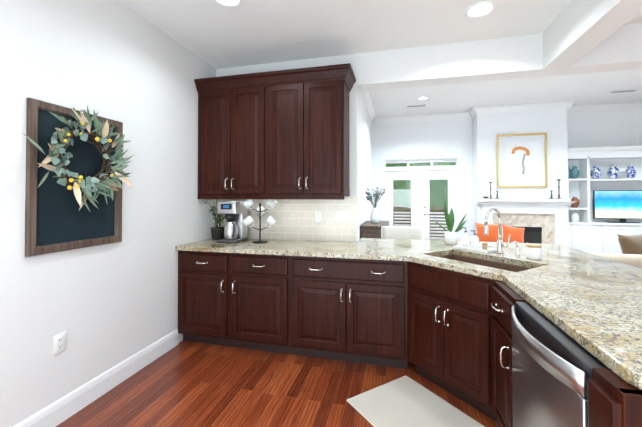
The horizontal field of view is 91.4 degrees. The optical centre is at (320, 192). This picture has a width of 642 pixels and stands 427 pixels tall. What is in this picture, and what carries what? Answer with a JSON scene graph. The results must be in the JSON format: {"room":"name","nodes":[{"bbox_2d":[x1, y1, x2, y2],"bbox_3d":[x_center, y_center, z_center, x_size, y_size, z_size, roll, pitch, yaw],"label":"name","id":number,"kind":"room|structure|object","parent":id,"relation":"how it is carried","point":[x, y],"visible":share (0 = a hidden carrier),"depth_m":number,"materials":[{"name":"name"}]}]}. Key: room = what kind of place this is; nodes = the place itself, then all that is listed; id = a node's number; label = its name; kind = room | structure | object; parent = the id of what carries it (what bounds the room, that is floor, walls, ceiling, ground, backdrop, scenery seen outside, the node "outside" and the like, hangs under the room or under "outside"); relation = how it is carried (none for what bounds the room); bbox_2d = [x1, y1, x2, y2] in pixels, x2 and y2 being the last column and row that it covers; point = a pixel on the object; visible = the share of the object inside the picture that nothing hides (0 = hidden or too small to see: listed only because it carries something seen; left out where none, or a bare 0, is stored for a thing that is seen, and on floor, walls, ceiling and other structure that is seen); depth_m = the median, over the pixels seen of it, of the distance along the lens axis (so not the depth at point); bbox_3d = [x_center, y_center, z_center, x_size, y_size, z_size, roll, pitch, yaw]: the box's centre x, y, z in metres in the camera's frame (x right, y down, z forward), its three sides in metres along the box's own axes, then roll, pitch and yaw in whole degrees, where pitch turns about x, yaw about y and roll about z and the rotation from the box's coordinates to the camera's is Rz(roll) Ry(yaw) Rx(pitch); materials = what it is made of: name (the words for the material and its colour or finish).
{"room":"kitchen","nodes":[
{"label":"kitchen","id":0,"kind":"room"},
{"bbox_2d":[0,0,215,426],"bbox_3d":[-1.898,-0.066,0.986,0.150,2.900,5.700,0,-1,14],"label":"wall","id":1,"kind":"structure","parent":0,"point":[105,307],"depth_m":2.15,"materials":[{"name":"paint"}]},
{"bbox_2d":[53,331,65,355],"bbox_3d":[-1.585,0.916,1.905,0.009,0.116,0.072,0,-1,14],"label":"outlet","id":2,"kind":"object","parent":1,"relation":"attached to","point":[59,343],"visible":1,"depth_m":1.90,"materials":[{"name":"white plastic"}]},
{"bbox_2d":[24,97,133,256],"bbox_3d":[-1.470,-0.096,1.982,0.201,0.907,0.650,0,-1,14],"label":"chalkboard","id":3,"kind":"object","parent":1,"relation":"attached to","point":[75,162],"visible":0.98,"depth_m":1.93,"materials":[{"name":"brown wood"}]},
{"bbox_2d":[13,329,177,426],"bbox_3d":[-1.916,1.307,0.547,0.016,0.142,4.875,0,-1,14],"label":"baseboard","id":4,"kind":"structure","parent":1,"relation":"attached to","point":[60,410],"depth_m":2.13,"materials":[{"name":"white wood"}]},
{"bbox_2d":[56,340,499,426],"bbox_3d":[3.107,1.430,2.150,9.400,0.060,10.400,0,-1,14],"label":"floor","id":5,"kind":"structure","parent":0,"point":[182,383],"depth_m":2.19,"materials":[{"name":"brown wood"}]},
{"bbox_2d":[360,221,388,238],"bbox_3d":[0.970,0.995,5.568,0.446,0.900,1.140,0,-1,14],"label":"side table","id":6,"kind":"object","parent":5,"relation":"on","point":[368,229],"visible":0.17,"depth_m":5.05,"materials":[{"name":"brown wood"}]},
{"bbox_2d":[365,187,385,223],"bbox_3d":[0.947,0.222,5.517,0.374,0.642,0.474,0,-1,14],"label":"vase","id":7,"kind":"object","parent":6,"relation":"on","point":[374,218],"visible":1,"depth_m":5.49,"materials":[{"name":"white ceramic"}]},
{"bbox_2d":[381,226,423,239],"bbox_3d":[0.980,0.924,3.763,0.527,0.995,0.519,0,-1,14],"label":"counter stool","id":8,"kind":"object","parent":5,"relation":"on","point":[402,232],"visible":0.29,"depth_m":3.96,"materials":[{"name":"white fabric"}]},
{"bbox_2d":[346,375,484,426],"bbox_3d":[0.610,1.391,1.915,0.560,0.009,0.780,0,-1,-31],"label":"kitchen rug","id":9,"kind":"object","parent":5,"relation":"on","point":[405,401],"visible":1,"depth_m":2.01,"materials":[{"name":"beige fabric"}]},
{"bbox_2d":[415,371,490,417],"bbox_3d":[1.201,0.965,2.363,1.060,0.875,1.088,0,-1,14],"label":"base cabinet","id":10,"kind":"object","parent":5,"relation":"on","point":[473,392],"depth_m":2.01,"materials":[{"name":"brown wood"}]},
{"bbox_2d":[487,383,506,426],"bbox_3d":[1.242,0.955,1.613,0.580,0.875,0.349,0,-1,14],"label":"base cabinet","id":11,"kind":"object","parent":5,"relation":"on","point":[496,392],"depth_m":1.71,"materials":[{"name":"brown wood"}]},
{"bbox_2d":[475,199,573,246],"bbox_3d":[4.185,0.793,6.397,1.810,1.326,0.450,0,-1,14],"label":"fireplace mantel","id":12,"kind":"object","parent":5,"relation":"on","point":[542,221],"visible":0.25,"depth_m":6.51,"materials":[{"name":"stone"}]},
{"bbox_2d":[483,174,499,198],"bbox_3d":[3.610,-0.132,6.655,0.335,0.530,0.130,0,-1,11],"label":"candle","id":13,"kind":"object","parent":12,"relation":"on","point":[490,182],"depth_m":6.64,"materials":[{"name":"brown metal"}]},
{"bbox_2d":[549,170,561,198],"bbox_3d":[4.764,-0.166,6.375,0.240,0.590,0.102,0,-1,5],"label":"candle","id":14,"kind":"object","parent":12,"relation":"on","point":[558,179],"depth_m":6.36,"materials":[{"name":"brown metal"}]},
{"bbox_2d":[507,383,641,426],"bbox_3d":[1.127,0.949,1.145,0.580,0.875,0.616,0,-1,14],"label":"base cabinet","id":15,"kind":"object","parent":5,"relation":"on","point":[526,406],"depth_m":1.02,"materials":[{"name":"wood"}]},
{"bbox_2d":[175,238,641,398],"bbox_3d":[0.286,0.506,2.205,3.498,0.040,2.550,0,-1,14],"label":"countertop","id":16,"kind":"structure","parent":15,"relation":"on","point":[568,319],"depth_m":2.37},
{"bbox_2d":[204,199,224,239],"bbox_3d":[-1.106,0.276,3.326,0.218,0.447,0.215,0,-1,14],"label":"potted plant","id":17,"kind":"object","parent":16,"relation":"on","point":[217,232],"visible":0.69,"depth_m":3.31,"materials":[{"name":"plant"}]},
{"bbox_2d":[217,201,247,242],"bbox_3d":[-0.897,0.295,3.199,0.200,0.405,0.273,0,-1,14],"label":"coffee maker","id":18,"kind":"object","parent":16,"relation":"on","point":[236,214],"visible":1,"depth_m":3.11,"materials":[{"name":"silver metal"}]},
{"bbox_2d":[242,199,276,242],"bbox_3d":[-0.602,0.274,3.183,0.334,0.446,0.258,0,-1,14],"label":"mug tree","id":19,"kind":"object","parent":16,"relation":"on","point":[260,210],"visible":0.92,"depth_m":3.13,"materials":[{"name":"white ceramic"}]},
{"bbox_2d":[435,200,466,244],"bbox_3d":[1.259,0.269,3.023,0.306,0.452,0.289,0,-1,14],"label":"potted plant","id":20,"kind":"object","parent":16,"relation":"on","point":[451,236],"visible":1,"depth_m":2.99,"materials":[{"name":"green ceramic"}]},
{"bbox_2d":[437,254,532,280],"bbox_3d":[1.164,0.617,2.301,0.848,0.179,0.848,0,-1,14],"label":"sink basin","id":21,"kind":"object","parent":16,"relation":"in","point":[444,273],"depth_m":2.26,"materials":[{"name":"brown metal"}]},
{"bbox_2d":[484,207,510,253],"bbox_3d":[1.392,0.303,2.489,0.218,0.372,0.182,0,-1,14],"label":"faucet","id":22,"kind":"object","parent":16,"relation":"on","point":[500,245],"depth_m":2.52,"materials":[{"name":"silver metal"}]},
{"bbox_2d":[512,241,520,255],"bbox_3d":[1.513,0.433,2.436,0.079,0.111,0.079,0,-1,14],"label":"soap dispenser","id":23,"kind":"object","parent":16,"relation":"on","point":[517,253],"depth_m":2.44,"materials":[{"name":"silver metal"}]},
{"bbox_2d":[526,244,541,259],"bbox_3d":[1.567,0.435,2.307,0.098,0.102,0.098,0,-1,14],"label":"canister","id":24,"kind":"object","parent":16,"relation":"on","point":[534,251],"visible":1,"depth_m":2.27,"materials":[{"name":"ceramic"}]},
{"bbox_2d":[512,301,608,426],"bbox_3d":[1.099,0.952,1.148,0.635,0.868,0.610,0,-1,14],"label":"dishwasher","id":25,"kind":"object","parent":15,"relation":"in","point":[551,370],"depth_m":1.15,"materials":[{"name":"silver metal"}]},
{"bbox_2d":[568,145,641,253],"bbox_3d":[6.157,0.266,6.371,2.135,2.380,0.368,0,-1,14],"label":"shelf unit","id":26,"kind":"object","parent":5,"relation":"on","point":[586,234],"visible":0.48,"depth_m":6.37,"materials":[{"name":"white wood"}]},
{"bbox_2d":[568,165,579,178],"bbox_3d":[5.302,-0.432,6.598,0.230,0.290,0.168,0,-1,14],"label":"vase","id":27,"kind":"object","parent":26,"relation":"on","point":[573,172],"visible":0.75,"depth_m":6.56,"materials":[{"name":"teal ceramic"}]},
{"bbox_2d":[571,213,578,221],"bbox_3d":[5.331,0.527,6.578,0.133,0.182,0.131,0,-1,14],"label":"vase","id":28,"kind":"object","parent":26,"relation":"on","point":[574,217],"visible":1,"depth_m":6.54,"materials":[{"name":"ceramic"}]},
{"bbox_2d":[571,197,579,207],"bbox_3d":[5.331,0.207,6.582,0.162,0.221,0.159,0,-1,14],"label":"vase","id":29,"kind":"object","parent":26,"relation":"on","point":[576,201],"visible":0.94,"depth_m":6.53,"materials":[{"name":"brown ceramic"}]},
{"bbox_2d":[590,165,601,178],"bbox_3d":[5.700,-0.425,6.499,0.181,0.294,0.178,0,-1,14],"label":"jar","id":30,"kind":"object","parent":26,"relation":"on","point":[595,173],"depth_m":6.45,"materials":[{"name":"ceramic"}]},
{"bbox_2d":[607,164,618,178],"bbox_3d":[5.991,-0.434,6.428,0.190,0.310,0.187,0,-1,14],"label":"jar","id":31,"kind":"object","parent":26,"relation":"on","point":[613,172],"depth_m":6.38,"materials":[{"name":"ceramic"}]},
{"bbox_2d":[593,190,641,222],"bbox_3d":[6.137,0.286,6.382,1.000,0.659,0.160,0,-1,14],"label":"television","id":32,"kind":"object","parent":26,"relation":"on","point":[622,206],"visible":1,"depth_m":6.38,"materials":[{"name":"black plastic"}]},
{"bbox_2d":[625,165,636,177],"bbox_3d":[6.282,-0.419,6.355,0.171,0.279,0.168,0,-1,14],"label":"jar","id":33,"kind":"object","parent":26,"relation":"on","point":[630,172],"depth_m":6.31,"materials":[{"name":"ceramic"}]},
{"bbox_3d":[4.156,1.424,4.518,4.500,0.012,3.000,0,-1,14],"label":"living room rug","id":34,"kind":"object","parent":5,"relation":"on","visible":0},
{"bbox_2d":[475,223,524,242],"bbox_3d":[3.133,0.991,5.575,1.250,0.882,0.550,0,-1,14],"label":"armchair","id":35,"kind":"object","parent":34,"relation":"on","point":[517,234],"visible":0.29,"depth_m":5.52,"materials":[{"name":"orange fabric"}]},
{"bbox_2d":[593,234,641,268],"bbox_3d":[4.309,0.956,3.688,2.200,0.902,0.950,0,-1,14],"label":"sofa","id":36,"kind":"object","parent":34,"relation":"on","point":[631,248],"visible":0.29,"depth_m":3.71,"materials":[{"name":"beige fabric"}]},
{"bbox_2d":[216,54,359,241],"bbox_3d":[-0.462,-0.233,3.466,1.750,3.300,0.200,0,-1,14],"label":"wall","id":37,"kind":"structure","parent":0,"point":[354,178],"depth_m":3.22,"materials":[{"name":"paint"}]},
{"bbox_2d":[196,83,265,198],"bbox_3d":[-0.860,-0.503,3.284,0.760,1.085,0.348,0,-1,14],"label":"upper cabinet","id":38,"kind":"object","parent":37,"relation":"attached to","point":[231,120],"depth_m":3.11,"materials":[{"name":"brown wood"}]},
{"bbox_2d":[215,196,356,241],"bbox_3d":[-0.414,0.271,3.340,1.600,0.459,0.008,0,-1,14],"label":"tile backsplash","id":39,"kind":"structure","parent":37,"relation":"attached to","point":[295,218],"depth_m":3.28,"materials":[{"name":"beige tile"}]},
{"bbox_2d":[315,210,321,221],"bbox_3d":[-0.028,0.244,3.235,0.072,0.116,0.009,0,-1,14],"label":"outlet","id":40,"kind":"object","parent":39,"relation":"attached to","point":[318,216],"visible":1,"depth_m":3.23,"materials":[{"name":"white plastic"}]},
{"bbox_2d":[335,211,345,221],"bbox_3d":[0.196,0.243,3.180,0.118,0.116,0.009,0,-1,14],"label":"light switch","id":41,"kind":"object","parent":39,"relation":"attached to","point":[340,216],"visible":1,"depth_m":3.18,"materials":[{"name":"white plastic"}]},
{"bbox_2d":[266,75,349,198],"bbox_3d":[-0.122,-0.506,3.101,0.760,1.085,0.348,0,-1,14],"label":"upper cabinet","id":42,"kind":"object","parent":37,"relation":"attached to","point":[281,134],"depth_m":2.93,"materials":[{"name":"brown wood"}]},
{"bbox_2d":[118,0,571,68],"bbox_3d":[-0.344,-1.482,0.518,3.400,0.080,5.500,0,-1,14],"label":"ceiling","id":43,"kind":"structure","parent":0,"point":[214,34],"depth_m":2.64,"materials":[{"name":"paint"}]},
{"bbox_2d":[214,0,241,6],"bbox_3d":[-0.682,-1.413,2.279,0.214,0.012,0.214,0,-1,14],"label":"recessed light","id":44,"kind":"object","parent":43,"relation":"in","point":[230,3],"visible":1,"depth_m":2.33,"materials":[{"name":"white plastic"}]},
{"bbox_2d":[465,1,495,17],"bbox_3d":[1.229,-1.411,2.425,0.214,0.012,0.214,0,-1,14],"label":"recessed light","id":45,"kind":"object","parent":43,"relation":"in","point":[479,9],"visible":1,"depth_m":2.42,"materials":[{"name":"white plastic"}]},
{"bbox_2d":[359,91,372,224],"bbox_3d":[0.683,-0.203,5.681,0.150,3.300,4.650,0,-1,14],"label":"wall","id":46,"kind":"structure","parent":0,"point":[365,155],"depth_m":5.98,"materials":[{"name":"paint"}]},
{"bbox_2d":[361,91,376,123],"bbox_3d":[0.784,-1.789,5.600,0.095,0.130,4.500,0,-1,14],"label":"crown molding","id":47,"kind":"structure","parent":46,"relation":"attached to","point":[365,94],"depth_m":6.42,"materials":[{"name":"white paint"}]},
{"bbox_2d":[357,22,641,90],"bbox_3d":[4.077,-1.498,2.361,7.600,0.800,0.200,0,-1,14],"label":"header beam","id":48,"kind":"structure","parent":0,"point":[513,57],"depth_m":2.91,"materials":[{"name":"paint"}]},
{"bbox_2d":[368,69,641,117],"bbox_3d":[4.479,-1.906,4.766,7.970,0.080,4.650,0,-1,14],"label":"ceiling","id":49,"kind":"structure","parent":0,"point":[595,88],"depth_m":5.86,"materials":[{"name":"paint"}]},
{"bbox_2d":[407,104,426,107],"bbox_3d":[2.025,-1.835,6.654,0.400,0.010,0.120,0,-1,14],"label":"ceiling vent","id":50,"kind":"object","parent":49,"relation":"in","point":[416,105],"visible":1,"depth_m":6.62,"materials":[{"name":"silver metal"}]},
{"bbox_2d":[609,89,638,92],"bbox_3d":[5.525,-1.848,5.727,0.400,0.010,0.120,0,-1,14],"label":"ceiling vent","id":51,"kind":"object","parent":49,"relation":"in","point":[621,91],"visible":0.98,"depth_m":5.72,"materials":[{"name":"silver metal"}]},
{"bbox_2d":[372,110,641,240],"bbox_3d":[5.019,-0.187,6.927,7.670,3.300,0.150,0,-1,14],"label":"wall","id":52,"kind":"structure","parent":0,"point":[606,129],"depth_m":7.22,"materials":[{"name":"paint"}]},
{"bbox_2d":[379,152,463,240],"bbox_3d":[2.386,0.272,7.546,1.940,2.400,0.160,0,-1,14],"label":"door frame","id":53,"kind":"structure","parent":52,"relation":"attached to","point":[420,177],"depth_m":7.52,"materials":[{"name":"white wood"}]},
{"bbox_2d":[376,111,474,123],"bbox_3d":[2.438,-1.765,7.447,2.180,0.130,0.120,0,-1,14],"label":"crown molding","id":54,"kind":"structure","parent":52,"relation":"attached to","point":[453,116],"depth_m":7.44,"materials":[{"name":"white paint"}]},
{"bbox_2d":[567,102,641,113],"bbox_3d":[6.928,-1.780,6.338,3.670,0.130,0.120,0,-1,14],"label":"crown molding","id":55,"kind":"structure","parent":52,"relation":"attached to","point":[638,105],"depth_m":6.57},
{"bbox_2d":[473,109,568,246],"bbox_3d":[4.288,-0.188,6.824,1.700,3.300,0.400,0,-1,14],"label":"wall","id":56,"kind":"structure","parent":0,"point":[489,128],"depth_m":6.66,"materials":[{"name":"paint"}]},
{"bbox_2d":[497,133,547,187],"bbox_3d":[4.234,-0.671,6.615,0.940,1.140,0.036,0,-1,14],"label":"picture frame","id":57,"kind":"object","parent":56,"relation":"attached to","point":[521,160],"visible":1,"depth_m":6.61,"materials":[{"name":"white paper"}]},
{"bbox_2d":[472,101,575,114],"bbox_3d":[4.228,-1.776,6.606,1.890,0.130,0.095,0,-1,14],"label":"crown molding","id":58,"kind":"structure","parent":56,"relation":"attached to","point":[473,113],"depth_m":6.60,"materials":[{"name":"white paint"}]},
{"bbox_2d":[543,0,641,68],"bbox_3d":[1.403,-1.328,0.084,0.200,0.400,5.500,0,-1,14],"label":"ceiling beam","id":59,"kind":"structure","parent":0,"point":[575,31],"depth_m":2.25,"materials":[{"name":"paint"}]},
{"bbox_2d":[626,12,641,23],"bbox_3d":[4.291,-1.498,-0.628,5.750,0.080,5.500,0,-1,14],"label":"ceiling","id":60,"kind":"structure","parent":0,"point":[637,18],"depth_m":2.56,"materials":[{"name":"paint"}]},
{"label":"outside","id":61,"kind":"structure","parent":0,"visible":0},
{"bbox_2d":[386,162,454,237],"bbox_3d":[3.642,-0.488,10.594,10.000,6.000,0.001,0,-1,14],"label":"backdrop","id":62,"kind":"structure","parent":61,"point":[434,193],"depth_m":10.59,"materials":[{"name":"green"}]}
]}

